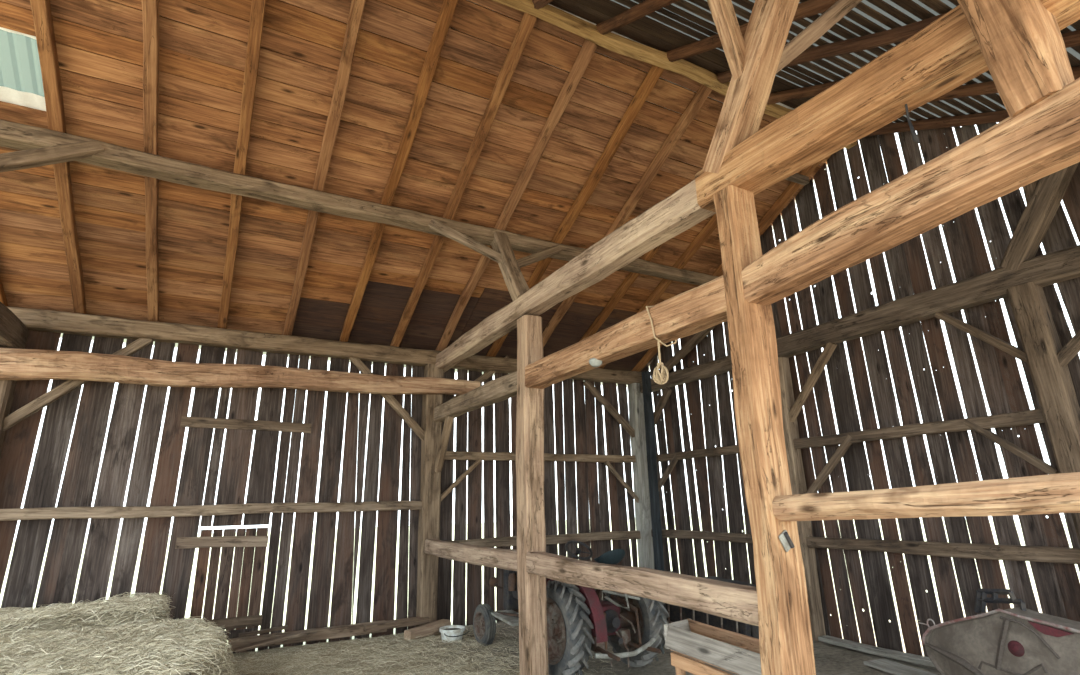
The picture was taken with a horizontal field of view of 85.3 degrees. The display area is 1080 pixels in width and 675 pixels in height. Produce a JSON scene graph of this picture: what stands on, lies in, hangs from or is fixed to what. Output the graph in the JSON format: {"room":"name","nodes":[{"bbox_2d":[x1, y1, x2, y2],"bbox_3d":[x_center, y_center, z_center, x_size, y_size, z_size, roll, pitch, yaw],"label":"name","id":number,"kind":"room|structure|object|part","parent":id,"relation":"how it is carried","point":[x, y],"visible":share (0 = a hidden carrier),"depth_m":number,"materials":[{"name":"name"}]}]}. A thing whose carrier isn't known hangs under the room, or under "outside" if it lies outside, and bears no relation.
{"room":"farm building","nodes":[
{"label":"farm building","id":0,"kind":"room"},
{"bbox_2d":[0,330,637,654],"bbox_3d":[-3.889,2.570,10.191,14.387,5.299,0.023,7,-18,-27],"label":"wall","id":1,"kind":"structure","parent":0,"point":[65,548],"depth_m":9.92,"materials":[{"name":"wood"}]},
{"bbox_2d":[175,527,268,638],"bbox_3d":[-5.013,3.855,9.170,1.328,1.637,0.089,7,-18,-27],"label":"door","id":2,"kind":"structure","parent":1,"relation":"in","point":[251,617],"depth_m":9.26,"materials":[{"name":"wood"}]},
{"bbox_2d":[180,416,311,432],"bbox_3d":[-4.910,1.478,9.898,1.982,0.173,0.043,8,-18,-27],"label":"board","id":3,"kind":"object","parent":1,"relation":"attached to","point":[196,422],"visible":1,"depth_m":9.85,"materials":[{"name":"wood"}]},
{"bbox_2d":[0,0,830,371],"bbox_3d":[-2.578,-1.953,8.903,14.496,3.160,6.376,7,-18,-27],"label":"ceiling","id":4,"kind":"structure","parent":0,"point":[99,43],"depth_m":8.26,"materials":[{"name":"wood"}]},
{"bbox_2d":[0,119,717,284],"bbox_3d":[-2.539,-1.884,8.701,14.400,0.268,0.324,7,-18,-27],"label":"purlin","id":5,"kind":"object","parent":4,"relation":"attached to","point":[13,135],"visible":0.76,"depth_m":8.04,"materials":[{"name":"wood"}]},
{"bbox_2d":[0,0,1079,386],"bbox_3d":[-1.040,-2.734,6.182,14.784,3.268,13.284,7,-18,-27],"label":"ceiling","id":6,"kind":"structure","parent":0,"point":[1070,50],"depth_m":6.79,"materials":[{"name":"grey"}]},
{"bbox_2d":[0,29,44,96],"bbox_3d":[-6.091,-3.034,6.390,1.536,0.530,1.050,7,-18,-27],"label":"window","id":7,"kind":"structure","parent":6,"relation":"attached to","point":[20,68],"depth_m":6.50,"materials":[{"name":"green"}]},
{"bbox_2d":[0,515,1079,655],"bbox_3d":[-2.380,3.666,3.661,115.200,0.384,115.200,7,-18,-27],"label":"ground","id":8,"kind":"structure","parent":0,"point":[1017,523],"depth_m":19.92,"materials":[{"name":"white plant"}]},
{"bbox_2d":[229,621,940,674],"bbox_3d":[-1.035,3.524,4.418,14.554,0.074,11.968,7,-18,-27],"label":"floor","id":9,"kind":"structure","parent":0,"point":[830,659],"depth_m":8.30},
{"bbox_2d":[0,329,29,457],"bbox_3d":[-7.656,2.139,7.944,0.327,4.762,0.326,7,-18,-27],"label":"wall post","id":10,"kind":"object","parent":9,"relation":"on","point":[7,387],"visible":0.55,"depth_m":8.25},
{"bbox_2d":[0,301,27,348],"bbox_3d":[-4.957,-1.431,3.649,0.329,0.415,11.712,7,-18,-27],"label":"tie beam","id":11,"kind":"structure","parent":10,"relation":"on","point":[13,333],"depth_m":8.07,"materials":[{"name":"wood"}]},
{"bbox_2d":[0,348,479,394],"bbox_3d":[-5.618,0.559,9.230,10.012,0.479,0.369,6,-17,-28],"label":"beam","id":12,"kind":"structure","parent":11,"relation":"attached to","point":[15,364],"depth_m":9.23,"materials":[{"name":"wood"}]},
{"bbox_2d":[3,338,152,430],"bbox_3d":[-6.934,0.658,8.785,1.727,1.640,0.120,7,-18,-28],"label":"brace","id":13,"kind":"object","parent":10,"relation":"attached to","point":[24,412],"visible":0.66,"depth_m":8.57,"materials":[{"name":"wood"}]},
{"bbox_2d":[0,501,421,520],"bbox_3d":[-4.792,2.758,9.415,6.234,0.181,0.154,7,-17,-27],"label":"rail","id":14,"kind":"object","parent":10,"relation":"attached to","point":[249,508],"depth_m":9.07,"materials":[{"name":"wood"}]},
{"bbox_2d":[0,592,242,674],"bbox_3d":[-5.799,3.185,4.872,6.254,1.117,6.592,7,-18,-27],"label":"pile","id":15,"kind":"object","parent":9,"relation":"on","point":[124,635],"visible":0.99,"depth_m":6.17,"materials":[{"name":"plant"}]},
{"bbox_2d":[234,628,316,652],"bbox_3d":[-4.018,4.616,8.947,1.134,0.174,0.217,9,-18,-32],"label":"plank","id":16,"kind":"object","parent":9,"relation":"on","point":[313,630],"visible":1,"depth_m":8.88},
{"bbox_2d":[227,620,386,650],"bbox_3d":[-3.651,4.751,9.366,2.368,0.161,0.163,7,-17,-28],"label":"beam","id":17,"kind":"structure","parent":9,"relation":"on","point":[349,630],"depth_m":9.34,"materials":[{"name":"wood"}]},
{"bbox_2d":[239,625,288,637],"bbox_3d":[-4.220,4.487,8.961,0.682,0.084,0.131,8,-18,-29],"label":"plank","id":18,"kind":"object","parent":17,"relation":"on","point":[284,627],"visible":1,"depth_m":8.92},
{"bbox_2d":[404,619,450,640],"bbox_3d":[-1.888,4.917,9.851,0.230,0.193,0.852,-13,-19,36],"label":"wood block","id":19,"kind":"object","parent":9,"relation":"on","point":[432,628],"visible":0.87,"depth_m":9.74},
{"bbox_2d":[227,621,630,674],"bbox_3d":[-1.797,4.465,7.945,4.971,0.134,4.349,7,-18,-27],"label":"hay","id":20,"kind":"object","parent":9,"relation":"on","point":[400,638],"visible":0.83,"depth_m":8.40,"materials":[{"name":"plant"}]},
{"bbox_2d":[416,364,443,626],"bbox_3d":[-2.045,2.854,10.911,0.354,4.762,0.299,7,-18,-27],"label":"wall post","id":21,"kind":"object","parent":9,"relation":"on","point":[430,487],"visible":0.78,"depth_m":10.74,"materials":[{"name":"wood"}]},
{"bbox_2d":[6,306,641,384],"bbox_3d":[-3.854,0.197,10.640,14.336,0.312,0.285,7,-18,-27],"label":"wall plate","id":22,"kind":"object","parent":21,"relation":"on","point":[33,319],"visible":0.7,"depth_m":9.99,"materials":[{"name":"wood"}]},
{"bbox_2d":[0,276,7,305],"bbox_3d":[-6.654,-2.450,6.635,0.158,3.112,6.187,7,-18,-27],"label":"rafter","id":23,"kind":"object","parent":22,"relation":"on","point":[3,299],"visible":0.46,"depth_m":8.48,"materials":[{"name":"brown wood"}]},
{"bbox_2d":[30,0,86,313],"bbox_3d":[-5.814,-2.358,7.087,0.158,3.120,6.192,7,-18,-27],"label":"rafter","id":24,"kind":"object","parent":22,"relation":"on","point":[41,9],"visible":0.87,"depth_m":6.87,"materials":[{"name":"brown wood"}]},
{"bbox_2d":[142,0,158,321],"bbox_3d":[-4.976,-2.245,7.519,0.156,3.120,6.188,7,-18,-27],"label":"rafter","id":25,"kind":"object","parent":22,"relation":"on","point":[150,8],"visible":0.88,"depth_m":7.17,"materials":[{"name":"brown wood"}]},
{"bbox_2d":[217,0,265,328],"bbox_3d":[-4.096,-2.131,7.978,0.153,3.116,6.188,7,-18,-28],"label":"rafter","id":26,"kind":"object","parent":22,"relation":"on","point":[257,6],"visible":0.89,"depth_m":7.47,"materials":[{"name":"brown wood"}]},
{"bbox_2d":[282,0,365,335],"bbox_3d":[-3.210,-2.017,8.437,0.160,3.127,6.184,7,-18,-27],"label":"rafter","id":27,"kind":"object","parent":22,"relation":"on","point":[357,6],"visible":0.91,"depth_m":7.77,"materials":[{"name":"brown wood"}]},
{"bbox_2d":[339,0,457,341],"bbox_3d":[-2.362,-1.919,8.893,0.161,3.125,6.184,7,-18,-27],"label":"rafter","id":28,"kind":"object","parent":22,"relation":"on","point":[448,7],"visible":0.93,"depth_m":8.08,"materials":[{"name":"brown wood"}]},
{"bbox_2d":[390,12,536,346],"bbox_3d":[-1.513,-1.802,9.329,0.152,3.122,6.187,7,-18,-28],"label":"rafter","id":29,"kind":"object","parent":22,"relation":"on","point":[527,23],"visible":0.88,"depth_m":8.44,"materials":[{"name":"brown wood"}]},
{"bbox_2d":[435,39,597,350],"bbox_3d":[-0.722,-1.710,9.749,0.162,3.116,6.190,7,-18,-28],"label":"rafter","id":30,"kind":"object","parent":22,"relation":"on","point":[588,48],"visible":0.84,"depth_m":8.85,"materials":[{"name":"brown wood"}]},
{"bbox_2d":[486,65,663,356],"bbox_3d":[0.242,-1.585,10.253,0.155,3.123,6.185,7,-18,-27],"label":"rafter","id":31,"kind":"object","parent":22,"relation":"on","point":[655,72],"visible":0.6,"depth_m":9.16,"materials":[{"name":"brown wood"}]},
{"bbox_2d":[580,244,662,340],"bbox_3d":[1.914,-1.381,11.134,0.162,3.125,6.188,7,-18,-28],"label":"rafter","id":32,"kind":"object","parent":22,"relation":"on","point":[629,280],"visible":0.3,"depth_m":11.66,"materials":[{"name":"brown wood"}]},
{"bbox_2d":[542,84,711,346],"bbox_3d":[1.046,-1.488,10.676,0.147,3.124,6.188,7,-17,-27],"label":"rafter","id":33,"kind":"object","parent":22,"relation":"on","point":[703,92],"visible":0.66,"depth_m":9.44,"materials":[{"name":"brown wood"}]},
{"bbox_2d":[598,214,717,368],"bbox_3d":[2.637,-1.280,11.500,0.159,3.120,6.189,7,-18,-27],"label":"rafter","id":34,"kind":"object","parent":22,"relation":"on","point":[712,224],"visible":0.29,"depth_m":11.21,"materials":[{"name":"brown wood"}]},
{"bbox_2d":[785,173,808,185],"bbox_3d":[4.103,-2.774,9.905,1.152,0.141,0.134,7,-18,-27],"label":"beam","id":35,"kind":"structure","parent":34,"relation":"attached to","point":[797,178],"depth_m":10.02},
{"bbox_2d":[631,159,823,371],"bbox_3d":[3.554,-1.167,11.985,0.161,3.115,6.190,7,-18,-27],"label":"rafter","id":36,"kind":"object","parent":22,"relation":"on","point":[792,187],"visible":0.38,"depth_m":10.80,"materials":[{"name":"brown wood"}]},
{"bbox_2d":[349,357,423,440],"bbox_3d":[-2.753,1.204,10.962,1.679,1.696,0.127,7,-18,-27],"label":"brace","id":37,"kind":"object","parent":21,"relation":"attached to","point":[357,362],"visible":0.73,"depth_m":10.93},
{"bbox_2d":[364,617,428,631],"bbox_3d":[-2.440,4.851,9.945,1.089,0.098,0.262,7,-18,-30],"label":"beam","id":38,"kind":"structure","parent":21,"relation":"attached to","point":[412,621],"depth_m":9.85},
{"bbox_2d":[435,416,453,471],"bbox_3d":[-1.767,1.917,10.802,0.119,1.086,0.794,7,-17,-27],"label":"brace","id":39,"kind":"object","parent":21,"relation":"attached to","point":[448,421],"visible":0.91,"depth_m":10.74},
{"bbox_2d":[441,458,482,500],"bbox_3d":[-1.526,2.714,11.219,0.990,0.912,0.079,7,-18,-28],"label":"brace","id":40,"kind":"object","parent":21,"relation":"attached to","point":[448,490],"visible":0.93,"depth_m":11.18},
{"bbox_2d":[425,539,516,570],"bbox_3d":[-1.085,3.324,9.039,0.229,0.266,3.662,8,-18,-29],"label":"rail","id":41,"kind":"object","parent":21,"relation":"attached to","point":[501,558],"visible":0.88,"depth_m":8.66,"materials":[{"name":"wood"}]},
{"bbox_2d":[434,371,516,421],"bbox_3d":[-1.050,1.026,9.705,0.267,0.309,3.635,7,-17,-27],"label":"cross beam","id":42,"kind":"structure","parent":21,"relation":"attached to","point":[502,388],"depth_m":9.28,"materials":[{"name":"wood"}]},
{"bbox_2d":[450,356,508,399],"bbox_3d":[-1.302,0.942,11.858,1.542,1.313,0.126,7,-18,-27],"label":"brace","id":43,"kind":"object","parent":21,"relation":"attached to","point":[487,374],"visible":0.36,"depth_m":11.94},
{"bbox_2d":[439,625,468,642],"bbox_3d":[-1.430,4.832,9.545,0.420,0.198,0.420,7,-18,-27],"label":"bucket","id":44,"kind":"object","parent":9,"relation":"on","point":[449,632],"visible":0.91,"depth_m":9.43,"materials":[{"name":"white plastic"}]},
{"bbox_2d":[516,315,548,674],"bbox_3d":[-0.121,1.976,7.689,0.325,4.659,0.340,7,-18,-27],"label":"post","id":45,"kind":"object","parent":9,"relation":"on","point":[531,530],"visible":0.87,"depth_m":7.53,"materials":[{"name":"wood"}]},
{"bbox_2d":[435,179,715,372],"bbox_3d":[-0.187,-0.425,8.429,0.337,0.352,7.834,7,-17,-27],"label":"tie beam","id":46,"kind":"structure","parent":45,"relation":"on","point":[680,211],"depth_m":6.77,"materials":[{"name":"wood"}]},
{"bbox_2d":[491,231,528,300],"bbox_3d":[-0.469,-1.102,9.095,0.258,1.538,1.097,7,-17,-27],"label":"post","id":47,"kind":"object","parent":46,"relation":"on","point":[516,284],"visible":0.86,"depth_m":8.95,"materials":[{"name":"wood"}]},
{"bbox_2d":[428,218,500,262],"bbox_3d":[-1.094,-1.464,9.093,1.279,0.678,0.122,3,-16,-14],"label":"knee brace","id":48,"kind":"object","parent":47,"relation":"attached to","point":[435,225],"visible":0.91,"depth_m":9.05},
{"bbox_2d":[517,245,561,267],"bbox_3d":[-0.078,-1.306,9.568,1.181,0.751,0.121,14,-21,-43],"label":"knee brace","id":49,"kind":"object","parent":47,"relation":"attached to","point":[549,252],"visible":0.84,"depth_m":9.56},
{"bbox_2d":[525,275,726,388],"bbox_3d":[0.766,0.091,6.432,0.295,0.334,3.674,7,-18,-27],"label":"cross beam","id":50,"kind":"structure","parent":45,"relation":"attached to","point":[700,308],"depth_m":5.80,"materials":[{"name":"wood"}]},
{"bbox_2d":[589,358,601,366],"bbox_3d":[0.616,0.264,6.490,0.154,0.128,0.152,7,-18,-27],"label":"insulator","id":51,"kind":"object","parent":50,"relation":"attached to","point":[593,362],"visible":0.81,"depth_m":6.43,"materials":[{"name":"ceramic"}]},
{"bbox_2d":[646,306,676,383],"bbox_3d":[1.213,0.055,5.595,0.364,0.816,0.197,7,-18,-27],"label":"rope","id":52,"kind":"object","parent":50,"relation":"hanging from","point":[659,380],"visible":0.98,"depth_m":5.46,"materials":[{"name":"fabric"}]},
{"bbox_2d":[473,540,668,674],"bbox_3d":[0.341,3.802,8.570,1.523,1.599,3.356,8,-18,-29],"label":"tractor","id":53,"kind":"object","parent":9,"relation":"on","point":[579,622],"visible":0.62,"depth_m":7.61,"materials":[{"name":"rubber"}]},
{"bbox_3d":[-0.433,4.271,8.945,0.384,0.098,0.767,8,-18,-29],"label":"plate","id":54,"kind":"part","parent":53,"relation":"part of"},
{"bbox_3d":[-0.274,4.104,8.740,0.151,0.194,1.421,14,-21,-43],"label":"steering rod","id":55,"kind":"part","parent":53,"relation":"part of","materials":[{"name":"metal"}]},
{"bbox_3d":[0.928,2.923,7.816,0.435,0.220,0.384,8,-18,-29],"label":"seat","id":56,"kind":"part","parent":53,"relation":"part of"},
{"bbox_2d":[628,383,653,568],"bbox_3d":[2.300,3.396,13.164,0.329,4.762,0.336,7,-18,-27],"label":"post","id":57,"kind":"object","parent":9,"relation":"on","point":[636,404],"visible":0.59,"depth_m":13.11,"materials":[{"name":"wood"}]},
{"bbox_2d":[444,451,635,462],"bbox_3d":[0.168,2.506,12.261,4.608,0.171,0.150,7,-18,-27],"label":"rail","id":58,"kind":"object","parent":57,"relation":"attached to","point":[450,455],"depth_m":12.20,"materials":[{"name":"wood"}]},
{"bbox_2d":[447,531,640,546],"bbox_3d":[0.197,4.072,11.829,4.608,0.185,0.155,7,-18,-27],"label":"rail","id":59,"kind":"object","parent":57,"relation":"attached to","point":[610,535],"depth_m":11.91,"materials":[{"name":"wood"}]},
{"bbox_2d":[583,379,634,437],"bbox_3d":[1.750,1.782,13.328,1.734,1.552,0.122,7,-18,-27],"label":"brace","id":60,"kind":"object","parent":57,"relation":"attached to","point":[587,383],"visible":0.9,"depth_m":13.23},
{"bbox_2d":[604,461,638,502],"bbox_3d":[1.839,3.208,12.961,0.919,0.936,0.082,7,-18,-28],"label":"brace","id":61,"kind":"object","parent":57,"relation":"attached to","point":[607,463],"visible":0.99,"depth_m":12.93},
{"bbox_2d":[642,371,663,570],"bbox_3d":[2.458,3.163,12.687,0.168,4.949,0.188,8,-18,-27],"label":"pole","id":62,"kind":"object","parent":9,"relation":"on","point":[646,375],"visible":0.82,"depth_m":12.69,"materials":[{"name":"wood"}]},
{"bbox_2d":[640,355,731,392],"bbox_3d":[3.276,0.719,12.142,0.245,0.291,3.584,7,-18,-27],"label":"tie","id":63,"kind":"object","parent":62,"relation":"attached to","point":[721,365],"visible":0.55,"depth_m":12.06,"materials":[{"name":"wood"}]},
{"bbox_2d":[654,387,671,425],"bbox_3d":[2.674,1.539,13.034,0.121,0.776,0.754,7,-17,-27],"label":"brace","id":64,"kind":"object","parent":63,"relation":"attached to","point":[661,404],"visible":0.89,"depth_m":12.95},
{"bbox_2d":[655,325,716,374],"bbox_3d":[3.151,0.201,12.448,0.136,1.092,2.390,7,-17,-27],"label":"brace","id":65,"kind":"object","parent":63,"relation":"attached to","point":[699,336],"visible":0.56,"depth_m":12.43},
{"bbox_2d":[664,571,758,638],"bbox_3d":[2.748,4.383,9.617,1.089,0.973,2.280,7,-18,-27],"label":"implement","id":66,"kind":"object","parent":9,"relation":"on","point":[676,613],"visible":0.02,"depth_m":9.37,"materials":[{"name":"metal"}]},
{"bbox_3d":[3.048,4.343,8.680,0.102,0.538,0.102,7,-18,-27],"label":"leg","id":67,"kind":"part","parent":66,"relation":"part of","materials":[{"name":"metal"}]},
{"bbox_2d":[664,618,761,674],"bbox_3d":[1.757,3.204,5.315,0.482,0.954,1.512,7,-18,-27],"label":"trough","id":68,"kind":"object","parent":9,"relation":"on","point":[730,651],"visible":0.87,"depth_m":5.47,"materials":[{"name":"wood"}]},
{"bbox_3d":[1.382,3.454,5.695,0.073,0.691,0.082,7,-18,-27],"label":"leg","id":69,"kind":"part","parent":68,"relation":"part of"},
{"bbox_3d":[1.619,3.036,5.228,0.044,0.119,1.319,7,-15,-27],"label":"rail","id":70,"kind":"part","parent":68,"relation":"part of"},
{"bbox_2d":[713,185,815,674],"bbox_3d":[1.702,1.027,4.418,0.350,4.672,0.260,7,-18,-27],"label":"post","id":71,"kind":"object","parent":9,"relation":"on","point":[785,632],"visible":0.94,"depth_m":4.37,"materials":[{"name":"wood"}]},
{"bbox_2d":[526,551,758,625],"bbox_3d":[0.778,2.383,5.800,0.239,0.264,3.712,7,-17,-27],"label":"rail","id":72,"kind":"object","parent":71,"relation":"attached to","point":[732,601],"visible":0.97,"depth_m":5.15,"materials":[{"name":"wood"}]},
{"bbox_2d":[778,530,794,551],"bbox_3d":[1.754,1.443,4.159,0.139,0.151,0.040,7,-18,-27],"label":"metal plate","id":73,"kind":"object","parent":71,"relation":"attached to","point":[784,537],"visible":1,"depth_m":4.15,"materials":[{"name":"metal"}]},
{"bbox_2d":[695,0,1079,211],"bbox_3d":[2.668,-1.864,3.521,0.353,0.394,4.445,8,-18,-30],"label":"tie beam","id":74,"kind":"structure","parent":71,"relation":"on","point":[946,54],"depth_m":4.04,"materials":[{"name":"wood"}]},
{"bbox_2d":[702,0,799,172],"bbox_3d":[1.822,-2.272,4.995,0.270,1.638,1.217,7,-18,-27],"label":"post","id":75,"kind":"object","parent":74,"relation":"on","point":[770,21],"visible":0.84,"depth_m":4.89,"materials":[{"name":"wood"}]},
{"bbox_2d":[707,0,745,79],"bbox_3d":[1.410,-2.901,4.781,0.155,1.377,1.228,-13,-20,37],"label":"knee brace","id":76,"kind":"object","parent":75,"relation":"attached to","point":[722,11],"visible":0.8,"depth_m":4.86,"materials":[{"name":"wood"}]},
{"bbox_2d":[776,0,861,72],"bbox_3d":[2.453,-2.754,5.299,1.431,1.285,0.152,-1,-16,-1],"label":"knee brace","id":77,"kind":"object","parent":75,"relation":"attached to","point":[823,23],"visible":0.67,"depth_m":5.25,"materials":[{"name":"wood"}]},
{"bbox_2d":[905,104,919,142],"bbox_3d":[2.438,-1.503,3.882,0.048,0.516,0.039,-8,-17,23],"label":"iron hook","id":78,"kind":"object","parent":74,"relation":"hanging from","point":[913,132],"visible":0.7,"depth_m":3.84,"materials":[{"name":"metal"}]},
{"bbox_2d":[741,78,1079,305],"bbox_3d":[2.619,-0.956,3.156,0.320,0.490,3.816,7,-18,-28],"label":"cross beam","id":79,"kind":"structure","parent":71,"relation":"attached to","point":[1043,140],"depth_m":3.49,"materials":[{"name":"wood"}]},
{"bbox_2d":[957,0,1074,117],"bbox_3d":[2.496,-2.112,3.409,0.524,1.980,0.498,7,-18,-27],"label":"post","id":80,"kind":"object","parent":79,"relation":"on","point":[1021,44],"visible":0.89,"depth_m":3.09,"materials":[{"name":"wood"}]},
{"bbox_2d":[772,472,1079,520],"bbox_3d":[2.635,0.719,2.691,0.231,0.316,3.822,7,-17,-27],"label":"rail","id":81,"kind":"object","parent":71,"relation":"attached to","point":[1051,493],"visible":0.99,"depth_m":3.23,"materials":[{"name":"wood"}]},
{"bbox_2d":[778,357,825,640],"bbox_3d":[4.270,2.508,9.813,0.282,4.608,0.276,7,-18,-27],"label":"post","id":82,"kind":"object","parent":9,"relation":"on","point":[794,457],"visible":0.58,"depth_m":9.70,"materials":[{"name":"wood"}]},
{"bbox_2d":[656,445,738,461],"bbox_3d":[3.329,2.290,11.666,0.140,0.163,3.674,7,-18,-27],"label":"rail","id":83,"kind":"object","parent":82,"relation":"attached to","point":[734,449],"visible":0.59,"depth_m":11.73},
{"bbox_2d":[658,454,677,490],"bbox_3d":[2.733,2.906,12.594,0.094,0.764,0.826,7,-18,-27],"label":"brace","id":84,"kind":"object","parent":83,"relation":"attached to","point":[674,460],"visible":0.91,"depth_m":12.55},
{"bbox_2d":[651,529,752,542],"bbox_3d":[3.357,3.811,11.243,0.159,0.167,3.674,7,-18,-27],"label":"rail","id":85,"kind":"object","parent":82,"relation":"attached to","point":[666,533],"visible":0.62,"depth_m":11.32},
{"bbox_2d":[789,342,836,421],"bbox_3d":[4.498,0.749,9.742,0.120,1.198,1.093,7,-17,-27],"label":"brace","id":86,"kind":"object","parent":82,"relation":"attached to","point":[828,350],"visible":0.99,"depth_m":9.69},
{"bbox_2d":[793,408,1044,448],"bbox_3d":[5.159,1.351,8.385,0.144,0.173,3.558,7,-18,-27],"label":"rail","id":87,"kind":"object","parent":82,"relation":"attached to","point":[1028,417],"visible":0.94,"depth_m":8.05,"materials":[{"name":"wood"}]},
{"bbox_2d":[963,418,1058,473],"bbox_3d":[5.758,1.333,7.207,0.082,0.776,0.875,7,-18,-28],"label":"brace","id":88,"kind":"object","parent":87,"relation":"attached to","point":[1033,460],"visible":0.94,"depth_m":7.13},
{"bbox_2d":[806,537,1079,563],"bbox_3d":[6.102,2.379,6.348,0.146,0.190,7.399,7,-18,-27],"label":"rail","id":89,"kind":"object","parent":82,"relation":"attached to","point":[943,549],"visible":1,"depth_m":7.53,"materials":[{"name":"wood"}]},
{"bbox_2d":[818,635,934,666],"bbox_3d":[4.901,4.280,7.865,0.225,0.081,2.561,7,-17,-26],"label":"sill","id":90,"kind":"structure","parent":9,"relation":"on","point":[912,658],"depth_m":8.14,"materials":[{"name":"wood"}]},
{"bbox_2d":[863,659,936,674],"bbox_3d":[4.607,4.113,7.144,0.376,0.046,1.305,4,-16,-17],"label":"sill","id":91,"kind":"structure","parent":9,"relation":"on","point":[886,665],"depth_m":7.41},
{"bbox_2d":[917,588,1079,674],"bbox_3d":[4.692,3.056,5.508,0.778,1.259,1.833,7,-18,-27],"label":"machine","id":92,"kind":"object","parent":9,"relation":"on","point":[1021,640],"visible":1,"depth_m":5.53,"materials":[{"name":"metal"}]},
{"bbox_3d":[4.572,2.613,5.240,0.054,0.098,0.328,7,-18,-27],"label":"red panel","id":93,"kind":"part","parent":92,"relation":"part of","materials":[{"name":"paint"}]},
{"bbox_2d":[1006,282,1079,543],"bbox_3d":[6.074,1.579,6.591,0.301,4.610,0.306,7,-19,-27],"label":"post","id":94,"kind":"object","parent":9,"relation":"on","point":[1054,388],"visible":0.91,"depth_m":6.85,"materials":[{"name":"wood"}]},
{"bbox_2d":[776,245,1079,357],"bbox_3d":[5.974,-0.722,7.337,0.292,0.399,7.936,7,-18,-27],"label":"wooden beam","id":95,"kind":"structure","parent":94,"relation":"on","point":[1055,267],"depth_m":8.06,"materials":[{"name":"wood"}]},
{"bbox_2d":[999,162,1078,269],"bbox_3d":[6.178,-1.660,7.176,0.262,1.565,1.165,7,-18,-27],"label":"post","id":96,"kind":"object","parent":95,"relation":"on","point":[1037,216],"visible":0.68,"depth_m":7.15,"materials":[{"name":"wood"}]},
{"bbox_2d":[1023,180,1038,203],"bbox_3d":[6.118,-1.835,7.281,0.118,0.605,0.159,7,-17,-27],"label":"brace","id":97,"kind":"object","parent":96,"relation":"attached to","point":[1028,190],"visible":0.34,"depth_m":7.26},
{"bbox_2d":[934,312,1027,363],"bbox_3d":[5.742,-0.004,7.567,0.112,0.985,1.046,7,-18,-28],"label":"brace","id":98,"kind":"object","parent":94,"relation":"attached to","point":[988,338],"visible":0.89,"depth_m":7.54,"materials":[{"name":"wood"}]},
{"bbox_2d":[1057,330,1079,366],"bbox_3d":[6.168,0.060,6.726,0.123,0.527,0.582,7,-18,-28],"label":"brace","id":99,"kind":"object","parent":94,"relation":"attached to","point":[1071,349],"visible":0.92,"depth_m":6.75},
{"bbox_2d":[549,0,1079,122],"bbox_3d":[0.432,-3.532,3.537,14.495,3.046,6.193,7,-18,-27],"label":"ceiling","id":100,"kind":"structure","parent":0,"point":[647,31],"depth_m":7.10,"materials":[{"name":"wood"}]},
{"bbox_3d":[1.662,-2.771,0.824,14.336,0.284,0.284,7,-18,-27],"label":"wall plate","id":101,"kind":"object","parent":100,"relation":"attached to","visible":0},
{"bbox_2d":[532,0,553,8],"bbox_3d":[1.488,-3.291,4.023,0.178,3.150,6.265,8,-18,-29],"label":"rafter","id":102,"kind":"object","parent":101,"relation":"on","point":[538,4],"visible":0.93,"depth_m":6.83,"materials":[{"name":"brown wood"}]},
{"bbox_2d":[493,0,856,148],"bbox_3d":[-1.106,-4.084,6.495,14.400,0.200,0.250,7,-18,-27],"label":"beam","id":103,"kind":"structure","parent":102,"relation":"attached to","point":[616,43],"depth_m":7.60,"materials":[{"name":"wood"}]},
{"bbox_2d":[596,0,678,34],"bbox_3d":[2.264,-3.201,4.428,0.186,3.153,6.264,7,-18,-28],"label":"rafter","id":104,"kind":"object","parent":101,"relation":"on","point":[646,7],"visible":1,"depth_m":6.72,"materials":[{"name":"brown wood"}]},
{"bbox_2d":[666,0,837,61],"bbox_3d":[3.205,-3.086,4.917,0.185,3.178,6.253,7,-17,-27],"label":"rafter","id":105,"kind":"object","parent":101,"relation":"on","point":[808,8],"visible":0.59,"depth_m":7.02,"materials":[{"name":"brown wood"}]},
{"bbox_2d":[716,12,946,82],"bbox_3d":[4.011,-2.998,5.337,0.194,3.150,6.267,7,-17,-27],"label":"rafter","id":106,"kind":"object","parent":101,"relation":"on","point":[898,34],"visible":0.45,"depth_m":6.37,"materials":[{"name":"brown wood"}]},
{"bbox_2d":[767,30,1079,104],"bbox_3d":[4.869,-2.878,5.791,0.180,3.149,6.266,7,-17,-27],"label":"rafter","id":107,"kind":"object","parent":101,"relation":"on","point":[1071,39],"visible":0.32,"depth_m":8.06,"materials":[{"name":"brown wood"}]},
{"bbox_2d":[865,110,1009,136],"bbox_3d":[6.556,-2.661,6.675,0.171,3.138,6.273,7,-18,-28],"label":"rafter","id":108,"kind":"object","parent":101,"relation":"on","point":[994,116],"visible":0.58,"depth_m":8.25,"materials":[{"name":"brown wood"}]},
{"bbox_2d":[930,66,1079,101],"bbox_3d":[5.630,-2.788,6.189,0.179,3.135,6.270,7,-18,-28],"label":"rafter","id":109,"kind":"object","parent":101,"relation":"on","point":[984,88],"visible":0.16,"depth_m":6.97,"materials":[{"name":"brown wood"}]},
{"bbox_2d":[805,435,851,493],"bbox_3d":[4.575,2.056,9.277,0.108,0.967,1.002,7,-18,-28],"label":"brace","id":110,"kind":"object","parent":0,"point":[844,446],"visible":0.86,"depth_m":9.22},
{"bbox_2d":[643,123,1079,656],"bbox_3d":[5.294,0.542,8.876,0.023,8.161,11.802,7,-18,-27],"label":"wall","id":111,"kind":"structure","parent":0,"point":[1057,584],"depth_m":8.71,"materials":[{"name":"wood"}]},
{"bbox_3d":[-6.183,-1.690,6.043,0.248,1.710,0.228,7,-48,-27],"label":"post","id":112,"kind":"object","parent":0,"visible":0},
{"bbox_2d":[0,140,104,171],"bbox_3d":[-5.740,-2.036,6.651,1.220,0.908,0.143,14,-21,-42],"label":"knee brace","id":113,"kind":"object","parent":112,"relation":"attached to","point":[30,158],"visible":0.98,"depth_m":6.71,"materials":[{"name":"wood"}]}
]}

